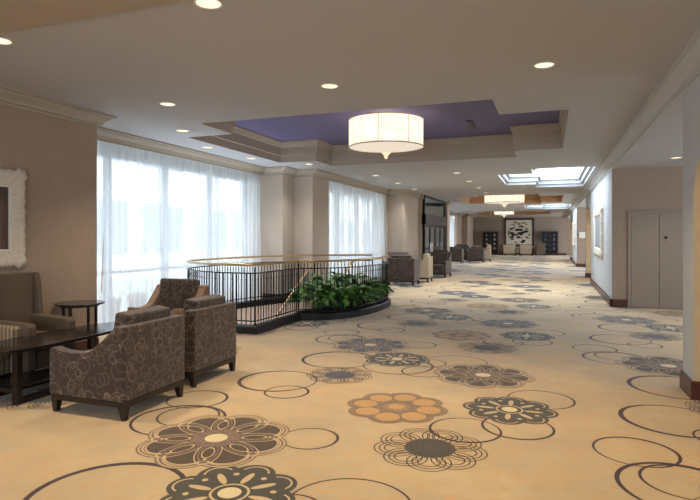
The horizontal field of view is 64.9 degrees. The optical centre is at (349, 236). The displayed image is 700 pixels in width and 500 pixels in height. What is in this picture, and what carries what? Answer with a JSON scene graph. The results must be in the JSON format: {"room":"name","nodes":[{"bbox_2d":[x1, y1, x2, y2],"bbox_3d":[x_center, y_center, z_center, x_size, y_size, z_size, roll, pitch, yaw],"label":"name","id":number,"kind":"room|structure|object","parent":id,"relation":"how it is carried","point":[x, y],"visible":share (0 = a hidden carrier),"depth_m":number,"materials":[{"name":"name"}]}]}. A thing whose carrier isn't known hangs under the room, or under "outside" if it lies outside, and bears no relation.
{"room":"hotel lobby","nodes":[
{"label":"hotel lobby","id":0,"kind":"room"},
{"bbox_2d":[0,105,96,341],"bbox_3d":[-5.317,-0.050,2.817,0.720,3.100,9.660,0,0,20],"label":"wall","id":1,"kind":"structure","parent":0,"point":[58,157],"depth_m":6.67,"materials":[{"name":"beige paint"}]},
{"bbox_2d":[0,168,27,268],"bbox_3d":[-3.859,-0.200,5.681,0.054,1.136,1.196,0,0,20],"label":"wall frame","id":2,"kind":"object","parent":1,"relation":"attached to","point":[12,182],"visible":1,"depth_m":6.06,"materials":[{"name":"white paint"}]},
{"bbox_2d":[237,301,324,324],"bbox_3d":[-1.509,3.000,10.920,1.860,3.000,4.307,0,0,20],"label":"wall","id":3,"kind":"structure","parent":0,"point":[300,303],"depth_m":11.93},
{"bbox_2d":[274,261,353,318],"bbox_3d":[-1.086,2.338,10.824,0.990,3.564,4.243,0,0,20],"label":"handrail","id":4,"kind":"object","parent":3,"relation":"attached to","point":[352,262],"depth_m":12.22,"materials":[{"name":"gold metal"}]},
{"bbox_2d":[0,255,699,499],"bbox_3d":[6.549,1.499,20.496,14.700,0.002,51.000,0,0,20],"label":"floor","id":5,"kind":"structure","parent":0,"point":[504,377],"depth_m":4.71,"materials":[{"name":"beige carpet"}]},
{"bbox_2d":[0,325,20,379],"bbox_3d":[-3.660,1.140,5.225,0.510,0.720,0.800,0,0,20],"label":"striped armchair","id":6,"kind":"object","parent":5,"relation":"on","point":[6,331],"visible":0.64,"depth_m":5.42,"materials":[{"name":"fabric"}]},
{"bbox_2d":[0,354,9,359],"bbox_3d":[-3.599,1.123,5.203,0.380,0.155,0.570,0,0,20],"label":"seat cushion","id":7,"kind":"object","parent":6,"relation":"on","point":[2,357],"depth_m":5.35,"materials":[{"name":"fabric"}]},
{"bbox_2d":[0,272,75,372],"bbox_3d":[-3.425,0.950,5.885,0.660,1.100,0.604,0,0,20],"label":"settee","id":8,"kind":"object","parent":5,"relation":"on","point":[21,301],"visible":0.69,"depth_m":5.98,"materials":[{"name":"brown fabric"}]},
{"bbox_2d":[36,330,63,349],"bbox_3d":[-3.373,1.100,5.866,0.550,0.140,0.380,0,0,20],"label":"seat cushion","id":9,"kind":"object","parent":8,"relation":"on","point":[37,331],"depth_m":5.90,"materials":[{"name":"brown fabric"}]},
{"bbox_2d":[0,322,113,405],"bbox_3d":[-2.947,1.250,5.562,0.620,0.500,1.920,0,0,20],"label":"coffee table","id":10,"kind":"object","parent":5,"relation":"on","point":[19,381],"visible":0.52,"depth_m":5.21,"materials":[{"name":"brown wood"}]},
{"bbox_2d":[0,367,49,386],"bbox_3d":[-2.947,1.357,5.562,0.340,0.025,1.200,0,0,20],"label":"shelf","id":11,"kind":"object","parent":10,"relation":"attached to","point":[38,376],"depth_m":5.21,"materials":[{"name":"brown wood"}]},
{"bbox_2d":[53,300,104,346],"bbox_3d":[-3.247,1.146,6.608,0.560,0.708,0.560,0,0,20],"label":"side table","id":12,"kind":"object","parent":5,"relation":"on","point":[87,304],"visible":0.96,"depth_m":6.59,"materials":[{"name":"brown wood"}]},
{"bbox_2d":[50,305,183,421],"bbox_3d":[-2.065,1.069,4.943,0.810,0.862,0.800,0,0,20],"label":"armchair","id":13,"kind":"object","parent":5,"relation":"on","point":[141,359],"visible":1,"depth_m":4.62,"materials":[{"name":"brown fabric"}]},
{"bbox_2d":[114,305,170,326],"bbox_3d":[-1.841,0.858,4.862,0.206,0.439,0.570,0,0,20],"label":"cushion","id":14,"kind":"object","parent":13,"relation":"on","point":[131,317],"depth_m":4.74,"materials":[{"name":"brown fabric"}]},
{"bbox_2d":[127,278,208,314],"bbox_3d":[-2.511,1.052,7.665,0.800,0.896,0.810,0,0,13],"label":"armchair","id":15,"kind":"object","parent":5,"relation":"on","point":[172,293],"visible":0.38,"depth_m":7.83,"materials":[{"name":"beige fabric"}]},
{"bbox_2d":[158,278,199,309],"bbox_3d":[-2.457,0.840,7.900,0.570,0.473,0.212,0,0,13],"label":"cushion","id":16,"kind":"object","parent":15,"relation":"on","point":[172,292],"depth_m":7.83,"materials":[{"name":"brown fabric"}]},
{"bbox_2d":[183,294,235,387],"bbox_3d":[-1.784,1.069,5.937,0.810,0.862,0.800,0,0,20],"label":"armchair","id":17,"kind":"object","parent":5,"relation":"on","point":[209,321],"visible":0.53,"depth_m":5.67,"materials":[{"name":"brown fabric"}]},
{"bbox_2d":[183,294,225,313],"bbox_3d":[-1.559,0.858,5.855,0.206,0.439,0.570,0,0,20],"label":"cushion","id":18,"kind":"object","parent":17,"relation":"on","point":[207,301],"depth_m":5.72,"materials":[{"name":"brown fabric"}]},
{"bbox_2d":[236,296,390,334],"bbox_3d":[-1.013,1.435,11.064,2.775,0.130,5.114,0,0,40],"label":"curb","id":19,"kind":"object","parent":5,"relation":"on","point":[269,325],"depth_m":9.85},
{"bbox_2d":[186,254,388,325],"bbox_3d":[-1.006,0.910,11.073,2.677,0.980,5.034,0,0,40],"label":"stair railing","id":20,"kind":"object","parent":19,"relation":"on","point":[384,268],"visible":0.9,"depth_m":9.93,"materials":[{"name":"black metal"}]},
{"bbox_2d":[299,297,382,311],"bbox_3d":[-0.018,1.419,11.099,0.910,0.159,2.752,0,0,20],"label":"planter bed","id":21,"kind":"object","parent":5,"relation":"on","point":[360,303],"visible":0.2,"depth_m":10.38,"materials":[{"name":"soil"}]},
{"bbox_2d":[286,280,343,308],"bbox_3d":[-0.610,1.085,10.107,1.067,0.537,1.133,0,0,20],"label":"leafy plant","id":22,"kind":"object","parent":21,"relation":"on","point":[302,293],"visible":0.67,"depth_m":9.96,"materials":[{"name":"green plant"}]},
{"bbox_2d":[306,273,351,306],"bbox_3d":[-0.398,1.028,10.502,1.044,0.650,0.993,0,0,20],"label":"leafy plant","id":23,"kind":"object","parent":21,"relation":"on","point":[320,278],"visible":0.2,"depth_m":10.40,"materials":[{"name":"green plant"}]},
{"bbox_2d":[313,283,361,307],"bbox_3d":[-0.243,1.109,10.105,0.968,0.489,1.002,0,0,-3],"label":"leafy plant","id":24,"kind":"object","parent":21,"relation":"on","point":[350,287],"visible":0.62,"depth_m":10.01,"materials":[{"name":"green plant"}]},
{"bbox_2d":[327,272,367,303],"bbox_3d":[-0.108,1.018,11.013,0.996,0.670,0.952,0,0,-12],"label":"leafy plant","id":25,"kind":"object","parent":21,"relation":"on","point":[347,275],"visible":0.17,"depth_m":10.83,"materials":[{"name":"green plant"}]},
{"bbox_2d":[340,273,374,284],"bbox_3d":[0.073,1.055,11.467,0.889,0.595,0.852,0,0,44],"label":"leafy plant","id":26,"kind":"object","parent":21,"relation":"on","point":[359,273],"visible":0.02,"depth_m":11.49,"materials":[{"name":"green plant"}]},
{"bbox_2d":[336,278,379,307],"bbox_3d":[0.086,1.074,10.510,0.960,0.558,0.934,0,0,20],"label":"leafy plant","id":27,"kind":"object","parent":21,"relation":"on","point":[370,293],"visible":0.51,"depth_m":10.41,"materials":[{"name":"green plant"}]},
{"bbox_2d":[355,278,383,302],"bbox_3d":[0.287,1.084,11.103,0.847,0.538,0.858,0,0,20],"label":"leafy plant","id":28,"kind":"object","parent":21,"relation":"on","point":[377,287],"visible":0.3,"depth_m":11.01,"materials":[{"name":"green plant"}]},
{"bbox_2d":[367,275,393,299],"bbox_3d":[0.522,1.084,11.534,0.878,0.538,0.837,0,0,20],"label":"leafy plant","id":29,"kind":"object","parent":21,"relation":"on","point":[386,288],"visible":0.25,"depth_m":11.48,"materials":[{"name":"green plant"}]},
{"bbox_2d":[387,252,408,261],"bbox_3d":[1.583,1.010,18.572,0.720,0.980,0.710,0,0,14],"label":"armchair","id":30,"kind":"object","parent":5,"relation":"on","point":[390,254],"visible":0.17,"depth_m":18.79,"materials":[{"name":"brown fabric"}]},
{"bbox_2d":[388,255,419,285],"bbox_3d":[1.679,1.032,17.111,0.840,0.936,0.810,0,0,20],"label":"armchair","id":31,"kind":"object","parent":5,"relation":"on","point":[401,268],"visible":0.96,"depth_m":16.75,"materials":[{"name":"brown fabric"}]},
{"bbox_2d":[392,255,411,257],"bbox_3d":[1.595,0.821,16.882,0.610,0.513,0.218,0,0,20],"label":"cushion","id":32,"kind":"object","parent":31,"relation":"on","point":[393,256],"depth_m":16.78,"materials":[{"name":"brown fabric"}]},
{"bbox_2d":[420,253,432,282],"bbox_3d":[2.352,1.032,18.245,0.670,0.936,0.700,0,0,20],"label":"armchair","id":33,"kind":"object","parent":5,"relation":"on","point":[426,266],"visible":0.66,"depth_m":17.88,"materials":[{"name":"beige fabric"}]},
{"bbox_2d":[430,249,451,277],"bbox_3d":[3.287,0.993,20.453,0.800,1.015,0.810,0,0,26],"label":"armchair","id":34,"kind":"object","parent":5,"relation":"on","point":[442,259],"visible":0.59,"depth_m":20.51,"materials":[{"name":"brown fabric"}]},
{"bbox_2d":[433,264,442,268],"bbox_3d":[3.259,1.123,20.395,0.570,0.155,0.680,0,0,26],"label":"seat cushion","id":35,"kind":"object","parent":34,"relation":"on","point":[435,266],"depth_m":20.07,"materials":[{"name":"brown fabric"}]},
{"bbox_2d":[433,249,447,264],"bbox_3d":[3.396,0.781,20.679,0.570,0.592,0.230,0,0,26],"label":"cushion","id":36,"kind":"object","parent":34,"relation":"on","point":[439,255],"depth_m":20.61,"materials":[{"name":"brown fabric"}]},
{"bbox_2d":[450,215,453,246],"bbox_3d":[5.066,0.010,32.367,0.117,2.920,12.100,0,0,20],"label":"sheer curtain","id":37,"kind":"object","parent":5,"relation":"on","point":[451,216],"visible":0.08,"depth_m":37.38,"materials":[{"name":"white fabric"}]},
{"bbox_2d":[450,247,463,262],"bbox_3d":[5.897,1.032,30.847,0.860,0.936,0.810,0,0,20],"label":"armchair","id":38,"kind":"object","parent":5,"relation":"on","point":[457,252],"visible":0.56,"depth_m":30.44,"materials":[{"name":"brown fabric"}]},
{"bbox_2d":[454,244,469,261],"bbox_3d":[6.645,0.978,32.905,0.900,1.044,0.810,0,0,20],"label":"armchair","id":39,"kind":"object","parent":5,"relation":"on","point":[465,247],"visible":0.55,"depth_m":33.00,"materials":[{"name":"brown fabric"}]},
{"bbox_2d":[456,244,467,253],"bbox_3d":[6.732,0.766,33.143,0.670,0.622,0.235,0,0,20],"label":"cushion","id":40,"kind":"object","parent":39,"relation":"on","point":[464,246],"depth_m":33.05,"materials":[{"name":"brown fabric"}]},
{"bbox_2d":[468,246,484,262],"bbox_3d":[7.383,1.032,32.009,0.860,0.936,0.810,0,0,20],"label":"armchair","id":41,"kind":"object","parent":5,"relation":"on","point":[475,253],"visible":0.98,"depth_m":31.64,"materials":[{"name":"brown fabric"}]},
{"bbox_2d":[485,244,490,260],"bbox_3d":[8.187,0.993,33.414,0.710,1.015,0.700,0,0,20],"label":"armchair","id":42,"kind":"object","parent":5,"relation":"on","point":[488,250],"visible":0.59,"depth_m":33.03,"materials":[{"name":"beige fabric"}]},
{"bbox_2d":[483,232,498,254],"bbox_3d":[11.624,0.550,45.486,1.240,1.900,0.400,0,0,20],"label":"display shelf","id":43,"kind":"object","parent":5,"relation":"on","point":[490,237],"visible":0.77,"depth_m":45.54,"materials":[{"name":"brown wood"}]},
{"bbox_2d":[498,244,503,254],"bbox_3d":[12.190,1.050,44.408,0.400,0.900,0.400,0,0,20],"label":"armchair","id":44,"kind":"object","parent":5,"relation":"on","point":[500,251],"visible":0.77,"depth_m":44.26,"materials":[{"name":"brown wood"}]},
{"bbox_2d":[504,245,515,255],"bbox_3d":[12.629,1.080,43.509,0.860,0.840,0.860,0,0,20],"label":"armchair","id":45,"kind":"object","parent":5,"relation":"on","point":[508,249],"visible":0.94,"depth_m":43.09,"materials":[{"name":"beige fabric"}]},
{"bbox_2d":[520,245,531,255],"bbox_3d":[13.804,1.080,43.081,0.860,0.840,0.860,0,0,20],"label":"armchair","id":46,"kind":"object","parent":5,"relation":"on","point":[524,249],"visible":0.98,"depth_m":42.66,"materials":[{"name":"beige fabric"}]},
{"bbox_2d":[532,243,544,255],"bbox_3d":[14.579,1.002,42.586,0.750,0.995,0.810,0,0,-9],"label":"armchair","id":47,"kind":"object","parent":5,"relation":"on","point":[539,249],"visible":1,"depth_m":42.21,"materials":[{"name":"brown fabric"}]},
{"bbox_2d":[541,231,557,254],"bbox_3d":[15.947,0.550,43.914,1.240,1.900,0.400,0,0,20],"label":"display shelf","id":48,"kind":"object","parent":5,"relation":"on","point":[549,236],"visible":0.74,"depth_m":43.99,"materials":[{"name":"brown wood"}]},
{"bbox_2d":[0,0,699,217],"bbox_3d":[4.359,-1.590,21.292,8.840,0.020,51.000,0,0,20],"label":"ceiling","id":49,"kind":"structure","parent":0,"point":[240,59],"depth_m":5.15,"materials":[{"name":"paint"}]},
{"bbox_2d":[0,37,13,44],"bbox_3d":[-2.859,-1.597,4.487,0.200,0.005,0.200,0,0,20],"label":"recessed light","id":50,"kind":"object","parent":49,"relation":"in","point":[3,41],"visible":1,"depth_m":4.50,"materials":[{"name":"white glass"}]},
{"bbox_2d":[159,102,175,105],"bbox_3d":[-2.203,-1.597,6.643,0.200,0.005,0.200,0,0,20],"label":"recessed light","id":51,"kind":"object","parent":49,"relation":"in","point":[160,103],"visible":1,"depth_m":6.65,"materials":[{"name":"white glass"}]},
{"bbox_2d":[193,0,222,9],"bbox_3d":[-0.971,-1.597,3.769,0.200,0.005,0.200,0,0,20],"label":"recessed light","id":52,"kind":"object","parent":49,"relation":"in","point":[205,4],"visible":1,"depth_m":3.79,"materials":[{"name":"white glass"}]},
{"bbox_2d":[321,83,338,88],"bbox_3d":[-0.215,-1.597,5.846,0.200,0.005,0.200,0,0,20],"label":"recessed light","id":53,"kind":"object","parent":49,"relation":"in","point":[329,85],"visible":1,"depth_m":5.86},
{"bbox_2d":[456,194,563,203],"bbox_3d":[7.074,-1.830,24.136,4.600,0.460,6.600,0,0,20],"label":"trim","id":54,"kind":"structure","parent":49,"relation":"attached to","point":[529,198],"depth_m":26.69,"materials":[{"name":"paint"}]},
{"bbox_2d":[484,195,524,206],"bbox_3d":[6.826,-1.640,24.332,1.721,0.700,1.721,0,0,20],"label":"drum chandelier","id":55,"kind":"object","parent":54,"relation":"hanging from","point":[504,200],"visible":0.59,"depth_m":23.69,"materials":[{"name":"white fabric"}]},
{"bbox_2d":[489,202,521,204],"bbox_3d":[6.826,-1.450,24.332,1.674,0.120,1.674,0,0,20],"label":"diffuser","id":56,"kind":"object","parent":55,"relation":"attached to","point":[502,203],"depth_m":24.21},
{"bbox_2d":[533,62,555,68],"bbox_3d":[1.812,-1.597,5.130,0.200,0.005,0.200,0,0,20],"label":"recessed light","id":57,"kind":"object","parent":49,"relation":"in","point":[542,65],"visible":1,"depth_m":5.14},
{"bbox_2d":[260,175,472,293],"bbox_3d":[3.856,-0.050,26.592,2.067,3.100,41.347,0,0,21],"label":"wall","id":58,"kind":"structure","parent":0,"point":[294,211],"depth_m":13.22,"materials":[{"name":"beige paint"}]},
{"bbox_2d":[97,140,159,322],"bbox_3d":[-3.675,0.010,8.583,0.109,2.920,2.160,0,0,20],"label":"sheer curtain","id":59,"kind":"object","parent":58,"relation":"hanging from","point":[128,178],"visible":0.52,"depth_m":8.84,"materials":[{"name":"white fabric"}]},
{"bbox_2d":[101,240,103,292],"bbox_3d":[-3.272,0.400,7.271,0.038,0.700,0.015,0,0,-7],"label":"wand","id":60,"kind":"object","parent":59,"relation":"hanging from","point":[103,240],"visible":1,"depth_m":7.26,"materials":[{"name":"white plastic"}]},
{"bbox_2d":[76,293,295,350],"bbox_3d":[2.295,1.415,22.043,1.888,0.170,51.000,0,0,20],"label":"baseboard","id":61,"kind":"structure","parent":58,"relation":"attached to","point":[82,345],"depth_m":7.02,"materials":[{"name":"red wood"}]},
{"bbox_2d":[159,154,217,294],"bbox_3d":[-3.004,0.010,10.382,0.107,2.920,1.800,0,0,20],"label":"sheer curtain","id":62,"kind":"object","parent":58,"relation":"hanging from","point":[188,188],"visible":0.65,"depth_m":10.31,"materials":[{"name":"white fabric"}]},
{"bbox_2d":[0,84,423,199],"bbox_3d":[-2.461,-1.515,9.910,1.454,0.170,24.921,0,0,22],"label":"trim","id":63,"kind":"structure","parent":58,"relation":"attached to","point":[9,96],"depth_m":8.95,"materials":[{"name":"paint"}]},
{"bbox_2d":[217,166,260,301],"bbox_3d":[-2.423,0.010,12.033,0.101,2.920,1.820,0,0,20],"label":"sheer curtain","id":64,"kind":"object","parent":58,"relation":"hanging from","point":[238,192],"visible":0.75,"depth_m":11.99,"materials":[{"name":"white fabric"}]},
{"bbox_2d":[329,181,358,277],"bbox_3d":[-0.191,0.010,15.243,0.110,2.920,2.480,0,0,20],"label":"sheer curtain","id":65,"kind":"object","parent":58,"relation":"hanging from","point":[343,199],"visible":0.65,"depth_m":15.22,"materials":[{"name":"white fabric"}]},
{"bbox_2d":[357,188,384,280],"bbox_3d":[0.703,0.010,17.700,0.106,2.920,2.850,0,0,20],"label":"sheer curtain","id":66,"kind":"object","parent":58,"relation":"hanging from","point":[370,205],"visible":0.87,"depth_m":17.62,"materials":[{"name":"white fabric"}]},
{"bbox_2d":[188,99,568,165],"bbox_3d":[0.620,-1.830,9.431,6.120,0.460,5.350,0,0,20],"label":"recessed ceiling","id":67,"kind":"structure","parent":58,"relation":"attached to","point":[324,137],"depth_m":10.56,"materials":[{"name":"paint"}]},
{"bbox_2d":[348,112,423,158],"bbox_3d":[0.619,-1.685,9.458,1.300,0.710,1.300,0,0,20],"label":"drum chandelier","id":68,"kind":"object","parent":67,"relation":"hanging from","point":[385,133],"visible":1,"depth_m":8.96,"materials":[{"name":"white fabric"}]},
{"bbox_2d":[350,142,422,152],"bbox_3d":[0.619,-1.490,9.458,1.261,0.120,1.261,0,0,20],"label":"diffuser","id":69,"kind":"object","parent":68,"relation":"attached to","point":[365,147],"depth_m":9.34,"materials":[{"name":"white plastic"}]},
{"bbox_2d":[422,195,446,253],"bbox_3d":[3.616,-0.050,23.318,0.200,3.100,4.500,0,0,20],"label":"door","id":70,"kind":"structure","parent":58,"relation":"in","point":[435,219],"depth_m":22.96,"materials":[{"name":"black paint"}]},
{"bbox_2d":[445,202,474,218],"bbox_3d":[7.418,-1.515,35.731,1.920,0.170,21.770,0,0,20],"label":"trim","id":71,"kind":"structure","parent":58,"relation":"attached to","point":[446,203],"depth_m":37.99,"materials":[{"name":"paint"}]},
{"bbox_2d":[474,211,549,214],"bbox_3d":[11.149,-1.830,37.976,5.400,0.460,6.400,0,0,20],"label":"trim","id":72,"kind":"structure","parent":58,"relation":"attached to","point":[515,212],"depth_m":40.48,"materials":[{"name":"paint"}]},
{"bbox_2d":[494,211,513,216],"bbox_3d":[10.714,-1.665,38.241,1.340,0.690,1.340,0,0,20],"label":"drum chandelier","id":73,"kind":"object","parent":72,"relation":"hanging from","point":[504,214],"visible":0.52,"depth_m":37.82,"materials":[{"name":"white fabric"}]},
{"bbox_2d":[466,120,476,128],"bbox_3d":[2.217,-2.044,10.047,0.100,0.016,0.700,0,0,20],"label":"air vent","id":74,"kind":"object","parent":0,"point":[470,123],"visible":1,"depth_m":10.00,"materials":[{"name":"grey metal"}]},
{"bbox_2d":[453,218,566,252],"bbox_3d":[12.791,-0.050,45.360,9.440,3.100,0.001,0,0,20],"label":"wall","id":75,"kind":"structure","parent":0,"point":[480,226],"depth_m":44.57,"materials":[{"name":"paint"}]},
{"bbox_2d":[504,218,533,245],"bbox_3d":[13.809,-0.350,44.939,2.320,2.280,0.085,0,0,20],"label":"framed artwork","id":76,"kind":"object","parent":75,"relation":"attached to","point":[517,231],"visible":0.96,"depth_m":44.94,"materials":[{"name":"beige paper"}]},
{"bbox_2d":[474,216,565,218],"bbox_3d":[13.773,-1.515,44.912,7.290,0.170,0.170,0,0,20],"label":"trim","id":77,"kind":"structure","parent":75,"relation":"attached to","point":[550,217],"depth_m":44.62,"materials":[{"name":"paint"}]},
{"bbox_2d":[503,253,566,254],"bbox_3d":[13.797,1.415,44.978,7.290,0.170,0.030,0,0,20],"label":"baseboard","id":78,"kind":"structure","parent":75,"relation":"attached to","point":[503,253],"depth_m":44.77,"materials":[{"name":"red wood"}]},
{"bbox_2d":[578,198,585,206],"bbox_3d":[11.792,-1.525,23.005,3.960,0.190,7.100,0,0,20],"label":"ceiling","id":79,"kind":"structure","parent":0,"point":[583,203],"depth_m":24.21,"materials":[{"name":"paint"}]},
{"bbox_2d":[567,74,699,380],"bbox_3d":[10.373,-0.050,19.105,3.960,3.100,51.000,0,0,20],"label":"wall","id":80,"kind":"structure","parent":0,"point":[691,95],"depth_m":11.43,"materials":[{"name":"paint"}]},
{"bbox_2d":[498,167,594,186],"bbox_3d":[5.438,-1.830,15.393,2.660,0.460,5.550,0,0,20],"label":"skylight","id":81,"kind":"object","parent":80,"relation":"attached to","point":[575,176],"depth_m":17.12,"materials":[{"name":"glass"}]},
{"bbox_2d":[524,204,570,208],"bbox_3d":[10.590,-1.830,29.561,2.660,0.460,5.600,0,0,20],"label":"skylight","id":82,"kind":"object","parent":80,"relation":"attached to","point":[543,206],"depth_m":31.67,"materials":[{"name":"glass"}]},
{"bbox_2d":[572,222,574,246],"bbox_3d":[12.047,-0.120,29.616,0.079,1.349,1.909,0,0,20],"label":"wall picture","id":83,"kind":"object","parent":80,"relation":"attached to","point":[573,223],"visible":0.99,"depth_m":29.39,"materials":[{"name":"white paint"}]},
{"bbox_2d":[576,264,585,266],"bbox_3d":[13.039,1.415,26.473,3.985,0.170,0.330,0,0,20],"label":"baseboard","id":84,"kind":"structure","parent":80,"relation":"attached to","point":[577,265],"depth_m":26.93,"materials":[{"name":"red wood"}]},
{"bbox_2d":[579,232,584,237],"bbox_3d":[11.358,-0.070,26.903,0.280,0.300,0.030,0,0,20],"label":"wall sign","id":85,"kind":"object","parent":80,"relation":"attached to","point":[581,234],"visible":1,"depth_m":26.89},
{"bbox_2d":[593,205,602,258],"bbox_3d":[6.630,-0.120,14.720,0.079,1.349,2.434,0,0,20],"label":"wall picture","id":86,"kind":"object","parent":80,"relation":"attached to","point":[598,213],"visible":1,"depth_m":14.60,"materials":[{"name":"white paint"}]},
{"bbox_2d":[585,272,626,307],"bbox_3d":[7.298,1.415,15.965,0.375,0.170,9.255,0,0,20],"label":"baseboard","id":87,"kind":"structure","parent":80,"relation":"attached to","point":[594,284],"depth_m":12.36,"materials":[{"name":"red wood"}]},
{"bbox_2d":[564,26,699,218],"bbox_3d":[8.433,-1.515,19.811,0.170,0.170,51.000,0,0,20],"label":"trim","id":88,"kind":"structure","parent":80,"relation":"attached to","point":[685,69],"depth_m":6.32,"materials":[{"name":"paint"}]},
{"bbox_2d":[628,211,682,308],"bbox_3d":[6.574,0.485,11.290,1.560,2.030,0.085,0,0,20],"label":"door","id":89,"kind":"structure","parent":80,"relation":"in","point":[655,238],"depth_m":11.40,"materials":[{"name":"beige paint"}]},
{"bbox_2d":[679,370,699,400],"bbox_3d":[1.708,1.415,0.594,0.375,0.170,10.285,0,0,20],"label":"baseboard","id":90,"kind":"structure","parent":80,"relation":"attached to","point":[691,388],"depth_m":5.10,"materials":[{"name":"red wood"}]},
{"bbox_2d":[613,93,682,168],"bbox_3d":[6.300,-1.525,7.903,3.960,0.190,6.640,0,0,20],"label":"ceiling","id":91,"kind":"structure","parent":0,"point":[663,141],"depth_m":8.64,"materials":[{"name":"paint"}]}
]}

